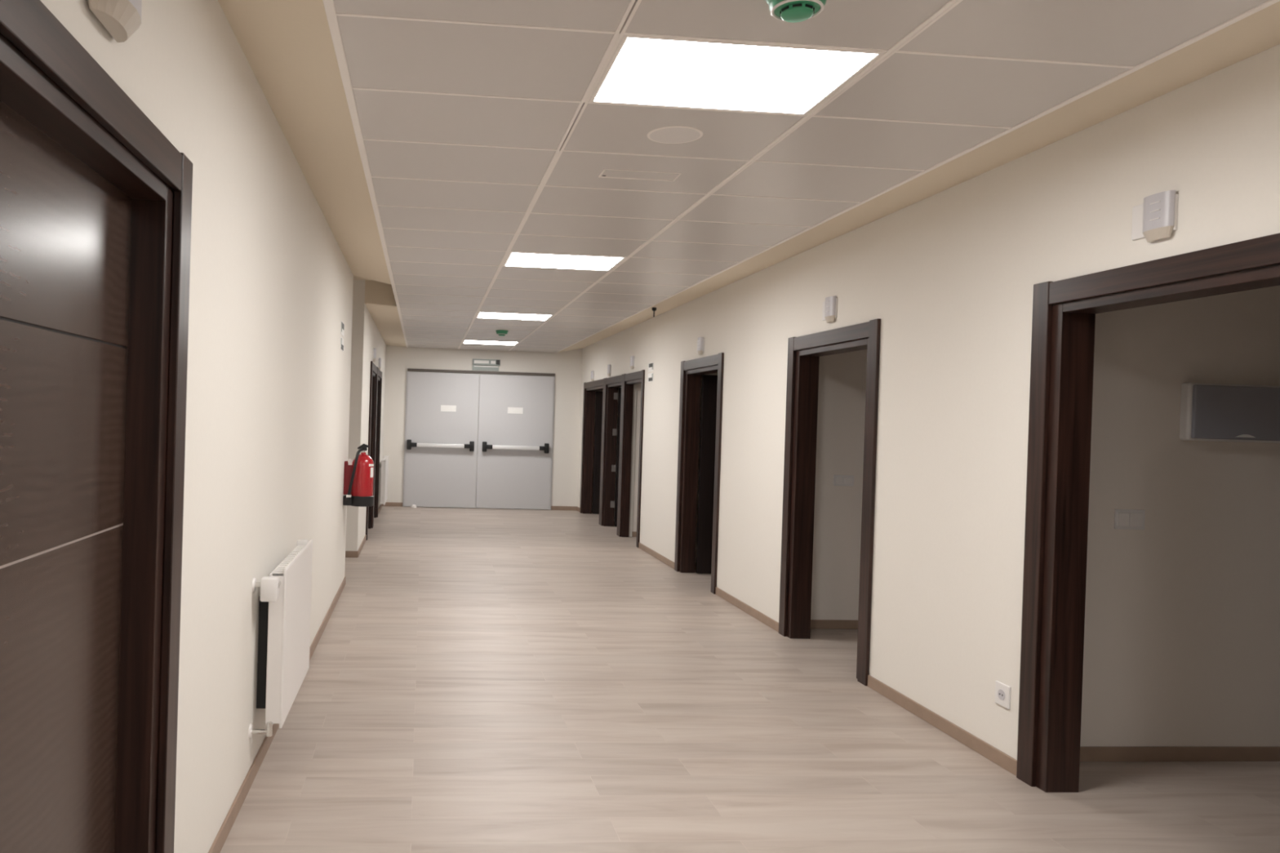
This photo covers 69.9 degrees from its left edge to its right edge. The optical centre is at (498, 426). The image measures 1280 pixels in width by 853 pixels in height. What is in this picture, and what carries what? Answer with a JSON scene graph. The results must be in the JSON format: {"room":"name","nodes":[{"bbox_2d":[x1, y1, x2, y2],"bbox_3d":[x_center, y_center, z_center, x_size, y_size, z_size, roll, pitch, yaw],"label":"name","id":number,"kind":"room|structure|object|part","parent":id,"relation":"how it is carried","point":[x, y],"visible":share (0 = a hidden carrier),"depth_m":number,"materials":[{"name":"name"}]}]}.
{"room":"building corridor","nodes":[
{"label":"building corridor","id":0,"kind":"room"},
{"bbox_2d":[40,0,353,852],"bbox_3d":[-0.846,-0.070,1.008,0.200,3.100,14.150,2,0,-5],"label":"wall","id":1,"kind":"structure","parent":0,"point":[271,283],"depth_m":3.18,"materials":[{"name":"beige paint"}]},
{"bbox_2d":[0,0,192,852],"bbox_3d":[-0.893,0.383,1.786,0.182,2.181,1.300,2,0,-5],"label":"door","id":2,"kind":"structure","parent":1,"relation":"in","point":[95,242],"depth_m":1.97,"materials":[{"name":"brown wood"}]},
{"bbox_3d":[-0.783,-0.651,1.785,0.020,0.095,1.100,2,0,-5],"label":"head casing","id":3,"kind":"part","parent":2,"relation":"part of","materials":[{"name":"brown wood"}]},
{"bbox_3d":[-0.863,0.379,2.391,0.022,2.181,0.100,2,0,-5],"label":"casing","id":4,"kind":"part","parent":2,"relation":"part of","materials":[{"name":"brown wood"}]},
{"bbox_2d":[88,0,142,42],"bbox_3d":[-0.752,-0.873,1.788,0.077,0.166,0.224,2,0,-5],"label":"lamp","id":5,"kind":"object","parent":1,"relation":"attached to","point":[122,19],"visible":1,"depth_m":1.77,"materials":[{"name":"white plastic"}]},
{"bbox_2d":[248,539,312,739],"bbox_3d":[-0.969,0.916,4.074,0.122,0.686,0.977,2,0,-5],"label":"radiator","id":6,"kind":"object","parent":1,"relation":"attached to","point":[285,597],"visible":1,"depth_m":3.77,"materials":[{"name":"white metal"}]},
{"bbox_3d":[-0.975,0.909,4.118,0.012,0.620,0.860,2,0,-5],"label":"panel","id":7,"kind":"part","parent":6,"relation":"part of","materials":[{"name":"white metal"}]},
{"bbox_2d":[271,539,312,573],"bbox_3d":[-0.936,0.589,4.118,0.064,0.026,0.886,2,0,-5],"label":"grille","id":8,"kind":"object","parent":6,"relation":"attached to","point":[304,547],"depth_m":4.09,"materials":[{"name":"white metal"}]},
{"bbox_3d":[-0.917,0.906,4.122,0.012,0.650,0.890,2,0,-5],"label":"panel","id":9,"kind":"part","parent":6,"relation":"part of","materials":[{"name":"white metal"}]},
{"bbox_2d":[296,539,308,546],"bbox_3d":[-0.983,0.588,4.528,0.055,0.036,0.035,2,0,-5],"label":"air vent","id":10,"kind":"object","parent":6,"relation":"attached to","point":[300,542],"depth_m":4.51,"materials":[{"name":"white metal"}]},
{"bbox_2d":[208,504,382,852],"bbox_3d":[-1.898,1.389,4.522,1.650,0.068,21.300,2,0,-5],"label":"baseboard","id":11,"kind":"structure","parent":1,"relation":"attached to","point":[220,838],"depth_m":3.73,"materials":[{"name":"brown wood"}]},
{"bbox_2d":[340,320,344,351],"bbox_3d":[-1.233,-0.712,7.136,0.006,0.220,0.260,2,0,-5],"label":"wall sign","id":12,"kind":"object","parent":1,"relation":"attached to","point":[342,326],"visible":1,"depth_m":7.11,"materials":[{"name":"white plastic"}]},
{"bbox_3d":[-1.236,-0.652,7.136,0.004,0.100,0.260,2,0,-5],"label":"sign plate","id":13,"kind":"part","parent":12,"relation":"part of","materials":[{"name":"white plastic"}]},
{"bbox_3d":[-1.232,-0.772,7.135,0.004,0.100,0.260,2,0,-5],"label":"sign plate","id":14,"kind":"part","parent":12,"relation":"part of","materials":[{"name":"white plastic"}]},
{"bbox_2d":[342,443,373,506],"bbox_3d":[-1.191,0.412,7.719,0.260,0.533,0.201,2,0,-24],"label":"fire extinguisher","id":15,"kind":"object","parent":1,"relation":"attached to","point":[358,475],"visible":1,"depth_m":7.66,"materials":[{"name":"red metal"}]},
{"bbox_3d":[-1.158,0.177,7.733,0.095,0.060,0.060,2,0,-5],"label":"handle","id":16,"kind":"part","parent":15,"relation":"part of","materials":[{"name":"black plastic"}]},
{"bbox_2d":[345,279,386,551],"bbox_3d":[-2.506,-0.203,12.334,1.638,3.100,5.600,2,0,-5],"label":"wall","id":17,"kind":"structure","parent":0,"point":[366,335],"depth_m":9.62,"materials":[{"name":"beige paint"}]},
{"bbox_2d":[365,360,377,540],"bbox_3d":[-1.702,0.287,11.602,0.172,2.181,1.300,2,0,-5],"label":"door","id":18,"kind":"structure","parent":17,"relation":"in","point":[374,369],"depth_m":12.09,"materials":[{"name":"brown wood"}]},
{"bbox_3d":[-1.577,0.295,11.011,0.022,2.181,0.100,2,0,-5],"label":"casing","id":19,"kind":"part","parent":18,"relation":"part of","materials":[{"name":"brown wood"}]},
{"bbox_3d":[-1.677,0.283,12.207,0.022,2.181,0.100,2,0,-5],"label":"casing","id":20,"kind":"part","parent":18,"relation":"part of","materials":[{"name":"brown wood"}]},
{"bbox_3d":[-1.597,-0.748,11.601,0.020,0.095,1.100,2,0,-5],"label":"head casing","id":21,"kind":"part","parent":18,"relation":"part of","materials":[{"name":"brown wood"}]},
{"bbox_2d":[372,348,376,361],"bbox_3d":[-1.572,-0.903,11.451,0.044,0.166,0.200,2,0,-5],"label":"lamp","id":22,"kind":"object","parent":17,"relation":"attached to","point":[374,356],"visible":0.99,"depth_m":11.36,"materials":[{"name":"white plastic"}]},
{"bbox_2d":[373,368,382,526],"bbox_3d":[-1.811,0.274,12.923,0.172,2.181,1.310,2,0,-5],"label":"door","id":23,"kind":"structure","parent":17,"relation":"in","point":[380,373],"depth_m":13.43,"materials":[{"name":"brown wood"}]},
{"bbox_3d":[-1.687,0.282,12.326,0.022,2.181,0.100,2,0,-5],"label":"casing","id":24,"kind":"part","parent":23,"relation":"part of","materials":[{"name":"brown wood"}]},
{"bbox_3d":[-1.786,0.270,13.532,0.022,2.181,0.100,2,0,-5],"label":"casing","id":25,"kind":"part","parent":23,"relation":"part of","materials":[{"name":"brown wood"}]},
{"bbox_3d":[-1.706,-0.760,12.921,0.020,0.095,1.110,2,0,-5],"label":"head casing","id":26,"kind":"part","parent":23,"relation":"part of","materials":[{"name":"brown wood"}]},
{"bbox_2d":[377,358,381,369],"bbox_3d":[-1.688,-0.887,12.846,0.044,0.166,0.200,2,0,-5],"label":"lamp","id":27,"kind":"object","parent":17,"relation":"attached to","point":[379,359],"visible":0.9,"depth_m":12.75,"materials":[{"name":"white plastic"}]},
{"bbox_2d":[378,456,388,505],"bbox_3d":[-1.819,0.842,14.257,0.110,0.706,1.100,2,0,-5],"label":"radiator","id":28,"kind":"object","parent":17,"relation":"attached to","point":[384,470],"visible":0.98,"depth_m":13.72,"materials":[{"name":"white metal"}]},
{"bbox_3d":[-1.771,0.846,14.261,0.012,0.700,1.100,2,0,-5],"label":"panel","id":29,"kind":"part","parent":28,"relation":"part of","materials":[{"name":"white metal"}]},
{"bbox_2d":[382,345,603,510],"bbox_3d":[0.373,-0.138,15.483,8.100,3.100,0.200,2,0,-5],"label":"wall","id":30,"kind":"structure","parent":0,"point":[566,366],"depth_m":15.37,"materials":[{"name":"beige paint"}]},
{"bbox_2d":[402,368,555,510],"bbox_3d":[-0.317,0.225,15.254,2.524,2.335,0.150,2,0,-5],"label":"door","id":31,"kind":"structure","parent":30,"relation":"in","point":[514,415],"depth_m":15.28,"materials":[{"name":"grey paint"}]},
{"bbox_2d":[382,502,577,510],"bbox_3d":[-0.302,1.359,15.336,3.320,0.068,0.011,2,0,-5],"label":"baseboard","id":32,"kind":"structure","parent":30,"relation":"attached to","point":[387,504],"depth_m":15.44,"materials":[{"name":"brown wood"}]},
{"bbox_2d":[472,359,500,371],"bbox_3d":[-0.202,-1.045,15.298,0.470,0.190,0.056,2,0,-5],"label":"exit light","id":33,"kind":"object","parent":30,"relation":"attached to","point":[491,364],"visible":1,"depth_m":15.29,"materials":[{"name":"white plastic"}]},
{"bbox_2d":[474,360,488,363],"bbox_3d":[-0.283,-1.094,15.268,0.250,0.050,0.006,2,0,-5],"label":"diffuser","id":34,"kind":"object","parent":33,"relation":"attached to","point":[475,361],"depth_m":15.26,"materials":[{"name":"white plastic"}]},
{"bbox_3d":[-0.215,-0.993,15.319,0.450,0.085,0.011,2,0,-5],"label":"sign panel","id":35,"kind":"part","parent":33,"relation":"part of","materials":[{"name":"white plastic"}]},
{"bbox_2d":[613,386,621,520],"bbox_3d":[3.104,0.199,13.485,2.770,2.620,0.080,2,0,-5],"label":"wall","id":36,"kind":"structure","parent":0,"point":[620,387],"depth_m":13.33,"materials":[{"name":"paint"}]},
{"bbox_2d":[631,383,641,531],"bbox_3d":[3.207,0.211,12.249,2.770,2.620,0.080,2,0,-5],"label":"wall","id":37,"kind":"structure","parent":0,"point":[638,385],"depth_m":12.10,"materials":[{"name":"paint"}]},
{"bbox_2d":[695,372,717,562],"bbox_3d":[3.417,0.236,9.703,2.770,2.620,0.130,2,0,-5],"label":"wall","id":38,"kind":"structure","parent":0,"point":[715,373],"depth_m":9.53,"materials":[{"name":"paint"}]},
{"bbox_2d":[217,0,1279,352],"bbox_3d":[-0.154,-1.384,4.640,4.980,0.325,21.300,2,0,-5],"label":"ceiling","id":39,"kind":"structure","parent":0,"point":[388,54],"depth_m":3.62,"materials":[{"name":"tile"}]},
{"bbox_2d":[462,340,518,345],"bbox_3d":[-0.123,-1.295,13.823,0.826,0.024,0.588,2,0,-5],"label":"recessed light","id":40,"kind":"object","parent":39,"relation":"in","point":[481,342],"visible":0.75,"depth_m":13.84,"materials":[{"name":"white plastic"}]},
{"bbox_2d":[495,329,508,336],"bbox_3d":[0.048,-1.233,11.933,0.166,0.069,0.166,2,0,-5],"label":"smoke detector","id":41,"kind":"object","parent":39,"relation":"attached to","point":[500,332],"visible":1,"depth_m":11.88,"materials":[{"name":"green plastic"}]},
{"bbox_2d":[475,311,552,320],"bbox_3d":[0.174,-1.260,10.236,0.826,0.024,0.588,2,0,-5],"label":"recessed light","id":42,"kind":"object","parent":39,"relation":"in","point":[481,314],"visible":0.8,"depth_m":10.24,"materials":[{"name":"white plastic"}]},
{"bbox_2d":[502,252,626,271],"bbox_3d":[0.471,-1.225,6.648,0.826,0.024,0.588,2,0,-5],"label":"recessed light","id":43,"kind":"object","parent":39,"relation":"in","point":[513,259],"visible":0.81,"depth_m":6.64,"materials":[{"name":"white plastic"}]},
{"bbox_2d":[598,168,681,181],"bbox_3d":[0.669,-1.192,4.273,0.370,0.007,0.130,2,0,-5],"label":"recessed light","id":44,"kind":"object","parent":39,"relation":"in","point":[606,173],"visible":1,"depth_m":4.28,"materials":[{"name":"plastic"}]},
{"bbox_2d":[647,125,702,143],"bbox_3d":[0.719,-1.187,3.671,0.224,0.004,0.224,2,0,-5],"label":"ceiling speaker","id":45,"kind":"object","parent":39,"relation":"attached to","point":[673,134],"visible":1,"depth_m":3.66},
{"bbox_2d":[336,0,1134,351],"bbox_3d":[0.610,-1.206,4.705,2.504,0.024,21.300,2,0,-5],"label":"ceiling grid","id":46,"kind":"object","parent":39,"relation":"attached to","point":[633,5],"depth_m":3.64,"materials":[{"name":"white metal"}]},
{"bbox_2d":[588,34,884,115],"bbox_3d":[0.769,-1.190,3.061,0.826,0.024,0.588,2,0,-5],"label":"recessed light","id":47,"kind":"object","parent":39,"relation":"in","point":[642,70],"visible":0.83,"depth_m":3.02,"materials":[{"name":"white plastic"}]},
{"bbox_2d":[765,0,826,22],"bbox_3d":[0.808,-1.141,2.436,0.166,0.069,0.166,2,0,-5],"label":"smoke detector","id":48,"kind":"object","parent":39,"relation":"attached to","point":[788,11],"visible":1,"depth_m":2.42,"materials":[{"name":"green plastic"}]},
{"bbox_2d":[322,0,1279,352],"bbox_3d":[0.606,-1.210,4.705,2.556,0.036,21.300,2,0,-5],"label":"trim","id":49,"kind":"structure","parent":39,"relation":"attached to","point":[329,6],"depth_m":3.45,"materials":[{"name":"white metal"}]},
{"bbox_2d":[220,506,1279,852],"bbox_3d":[1.154,1.563,4.877,8.000,0.100,21.500,2,0,-5],"label":"floor","id":50,"kind":"structure","parent":0,"point":[476,680],"depth_m":4.24,"materials":[{"name":"beige laminate"}]},
{"bbox_2d":[810,349,866,620],"bbox_3d":[3.640,0.262,7.013,2.770,2.620,0.130,2,0,-5],"label":"wall","id":51,"kind":"structure","parent":0,"point":[842,388],"depth_m":6.86,"materials":[{"name":"paint"}]},
{"bbox_2d":[833,475,853,486],"bbox_3d":[2.629,0.412,6.858,0.158,0.082,0.014,2,0,-5],"label":"light switch","id":52,"kind":"object","parent":51,"relation":"attached to","point":[838,480],"visible":1,"depth_m":6.85,"materials":[{"name":"white plastic"}]},
{"bbox_2d":[577,44,1279,759],"bbox_3d":[2.361,-0.001,4.862,0.150,3.100,21.300,2,0,-5],"label":"wall","id":53,"kind":"structure","parent":0,"point":[949,276],"depth_m":4.58,"materials":[{"name":"beige paint"}]},
{"bbox_2d":[579,377,604,524],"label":"door","id":54,"kind":"structure","parent":53,"relation":"in","point":[591,406],"depth_m":14.96,"materials":[{"name":"brown wood"}]},
{"bbox_3d":[1.415,0.356,15.073,0.022,2.181,0.100,2,0,-5],"label":"casing","id":55,"kind":"part","parent":54,"relation":"part of","materials":[{"name":"brown wood"}]},
{"bbox_3d":[1.516,-0.672,14.243,0.020,0.095,1.550,2,0,-5],"label":"head casing","id":56,"kind":"part","parent":54,"relation":"part of","materials":[{"name":"brown wood"}]},
{"bbox_3d":[1.552,0.372,13.428,0.022,2.181,0.100,2,0,-5],"label":"casing","id":57,"kind":"part","parent":54,"relation":"part of","materials":[{"name":"brown wood"}]},
{"bbox_2d":[591,370,594,381],"bbox_3d":[1.497,-0.802,14.416,0.044,0.166,0.200,2,0,-5],"label":"lamp","id":58,"kind":"object","parent":53,"relation":"attached to","point":[592,371],"visible":1,"depth_m":14.33,"materials":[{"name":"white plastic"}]},
{"bbox_2d":[607,364,611,376],"bbox_3d":[1.605,-0.814,13.120,0.044,0.166,0.200,2,0,-5],"label":"lamp","id":59,"kind":"object","parent":53,"relation":"attached to","point":[609,366],"visible":1,"depth_m":13.03,"materials":[{"name":"white plastic"}]},
{"bbox_2d":[600,373,623,535],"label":"door","id":60,"kind":"structure","parent":53,"relation":"in","point":[611,473],"depth_m":13.22,"materials":[{"name":"brown wood"}]},
{"bbox_3d":[1.560,0.373,13.329,0.022,2.181,0.100,2,0,-5],"label":"casing","id":61,"kind":"part","parent":60,"relation":"part of","materials":[{"name":"brown wood"}]},
{"bbox_3d":[1.640,-0.658,12.748,0.020,0.095,1.050,2,0,-5],"label":"head casing","id":62,"kind":"part","parent":60,"relation":"part of","materials":[{"name":"brown wood"}]},
{"bbox_3d":[1.655,0.384,12.183,0.022,2.181,0.100,2,0,-5],"label":"casing","id":63,"kind":"part","parent":60,"relation":"part of","materials":[{"name":"brown wood"}]},
{"bbox_2d":[617,369,644,547],"bbox_3d":[1.755,0.392,11.584,0.122,2.181,1.110,2,0,-5],"label":"door","id":64,"kind":"structure","parent":53,"relation":"in","point":[629,380],"depth_m":12.03,"materials":[{"name":"brown wood"}]},
{"bbox_3d":[1.663,0.385,12.090,0.022,2.181,0.085,2,0,-5],"label":"casing","id":65,"kind":"part","parent":64,"relation":"part of","materials":[{"name":"brown wood"}]},
{"bbox_3d":[1.737,-0.646,11.572,0.020,0.095,0.940,2,0,-5],"label":"head casing","id":66,"kind":"part","parent":64,"relation":"part of","materials":[{"name":"brown wood"}]},
{"bbox_3d":[1.747,0.395,11.069,0.022,2.181,0.085,2,0,-5],"label":"casing","id":67,"kind":"part","parent":64,"relation":"part of","materials":[{"name":"brown wood"}]},
{"bbox_2d":[630,355,635,368],"bbox_3d":[1.726,-0.825,11.675,0.044,0.166,0.200,2,0,-5],"label":"lamp","id":68,"kind":"object","parent":53,"relation":"attached to","point":[632,357],"visible":1,"depth_m":11.59,"materials":[{"name":"white plastic"}]},
{"bbox_2d":[648,362,653,382],"bbox_3d":[1.814,-0.645,10.731,0.006,0.220,0.240,2,0,-5],"label":"wall sign","id":69,"kind":"object","parent":53,"relation":"attached to","point":[651,366],"visible":1,"depth_m":10.71,"materials":[{"name":"white plastic"}]},
{"bbox_3d":[1.813,-0.585,10.731,0.004,0.100,0.240,2,0,-5],"label":"sign plate","id":70,"kind":"part","parent":69,"relation":"part of","materials":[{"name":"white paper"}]},
{"bbox_3d":[1.817,-0.705,10.730,0.004,0.100,0.240,2,0,-5],"label":"sign plate","id":71,"kind":"part","parent":69,"relation":"part of","materials":[{"name":"white plastic"}]},
{"bbox_2d":[674,352,724,594],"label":"door","id":72,"kind":"structure","parent":53,"relation":"in","point":[691,371],"depth_m":9.23,"materials":[{"name":"brown wood"}]},
{"bbox_3d":[1.888,0.412,9.367,0.022,2.181,0.100,2,0,-5],"label":"casing","id":73,"kind":"part","parent":72,"relation":"part of","materials":[{"name":"brown wood"}]},
{"bbox_3d":[1.970,-0.619,8.764,0.020,0.095,1.095,2,0,-5],"label":"head casing","id":74,"kind":"part","parent":72,"relation":"part of","materials":[{"name":"brown wood"}]},
{"bbox_3d":[1.987,0.423,8.177,0.022,2.181,0.100,2,0,-5],"label":"casing","id":75,"kind":"part","parent":72,"relation":"part of","materials":[{"name":"brown wood"}]},
{"bbox_2d":[697,337,704,355],"bbox_3d":[1.963,-0.782,8.805,0.044,0.166,0.200,2,0,-5],"label":"lamp","id":76,"kind":"object","parent":53,"relation":"attached to","point":[700,342],"visible":1,"depth_m":8.72,"materials":[{"name":"white plastic"}]},
{"bbox_2d":[577,506,1017,776],"bbox_3d":[2.235,1.512,4.866,0.011,0.068,21.300,2,0,-5],"label":"baseboard","id":77,"kind":"structure","parent":53,"relation":"attached to","point":[980,746],"depth_m":4.79,"materials":[{"name":"brown wood"}]},
{"bbox_2d":[778,318,880,685],"bbox_3d":[2.242,0.447,6.003,0.172,2.181,1.315,2,0,-5],"label":"door frame","id":78,"kind":"structure","parent":53,"relation":"in","point":[802,366],"depth_m":6.50,"materials":[{"name":"brown wood"}]},
{"bbox_3d":[2.117,0.439,6.602,0.022,2.181,0.100,2,0,-5],"label":"casing","id":79,"kind":"part","parent":78,"relation":"part of","materials":[{"name":"brown wood"}]},
{"bbox_3d":[2.200,-0.592,5.989,0.020,0.095,1.115,2,0,-5],"label":"head casing","id":80,"kind":"part","parent":78,"relation":"part of","materials":[{"name":"brown wood"}]},
{"bbox_3d":[2.218,0.451,5.391,0.022,2.181,0.100,2,0,-5],"label":"casing","id":81,"kind":"part","parent":78,"relation":"part of","materials":[{"name":"brown wood"}]},
{"bbox_2d":[822,295,837,323],"bbox_3d":[2.196,-0.774,6.005,0.044,0.166,0.200,2,0,-5],"label":"lamp","id":82,"kind":"object","parent":53,"relation":"attached to","point":[829,313],"visible":1,"depth_m":5.94,"materials":[{"name":"white plastic"}]},
{"bbox_2d":[995,680,1010,709],"bbox_3d":[2.304,1.227,4.122,0.014,0.103,0.100,2,0,-5],"label":"wall socket","id":83,"kind":"object","parent":53,"relation":"attached to","point":[1002,691],"visible":1,"depth_m":4.11,"materials":[{"name":"white plastic"}]},
{"bbox_2d":[1016,232,1279,792],"bbox_3d":[2.467,0.474,3.285,0.172,2.181,1.410,2,0,-5],"label":"door frame","id":84,"kind":"structure","parent":53,"relation":"in","point":[1063,342],"depth_m":3.83,"materials":[{"name":"brown wood"}]},
{"bbox_3d":[2.339,0.465,3.931,0.022,2.181,0.100,2,0,-5],"label":"casing","id":85,"kind":"part","parent":84,"relation":"part of","materials":[{"name":"brown wood"}]},
{"bbox_3d":[2.425,-0.565,3.271,0.020,0.095,1.210,2,0,-5],"label":"head casing","id":86,"kind":"part","parent":84,"relation":"part of","materials":[{"name":"brown wood"}]},
{"bbox_2d":[1131,190,1178,242],"bbox_3d":[2.418,-0.768,3.339,0.044,0.166,0.200,2,0,-5],"label":"lamp","id":87,"kind":"object","parent":53,"relation":"attached to","point":[1156,219],"visible":1,"depth_m":3.29,"materials":[{"name":"white plastic"}]},
{"bbox_2d":[1080,285,1279,746],"bbox_3d":[3.860,0.288,4.369,2.770,2.620,0.135,2,0,-5],"label":"wall","id":88,"kind":"structure","parent":0,"point":[1182,627],"depth_m":4.25,"materials":[{"name":"paint"}]},
{"bbox_2d":[613,520,1279,761],"bbox_3d":[3.620,1.540,6.802,2.770,0.068,13.351,2,0,-5],"label":"baseboard","id":89,"kind":"structure","parent":88,"relation":"attached to","point":[1086,753],"depth_m":4.26,"materials":[{"name":"brown wood"}]},
{"bbox_2d":[1114,509,1145,529],"bbox_3d":[2.958,0.436,4.221,0.148,0.093,0.014,2,0,-5],"label":"light switch","id":90,"kind":"object","parent":88,"relation":"attached to","point":[1128,519],"visible":1,"depth_m":4.22,"materials":[{"name":"white plastic"}]},
{"bbox_2d":[1179,382,1279,443],"bbox_3d":[3.477,-0.062,4.232,0.535,0.270,0.077,2,0,-5],"label":"box","id":91,"kind":"object","parent":88,"relation":"attached to","point":[1215,412],"visible":1,"depth_m":4.20,"materials":[{"name":"white plastic"}]}
]}

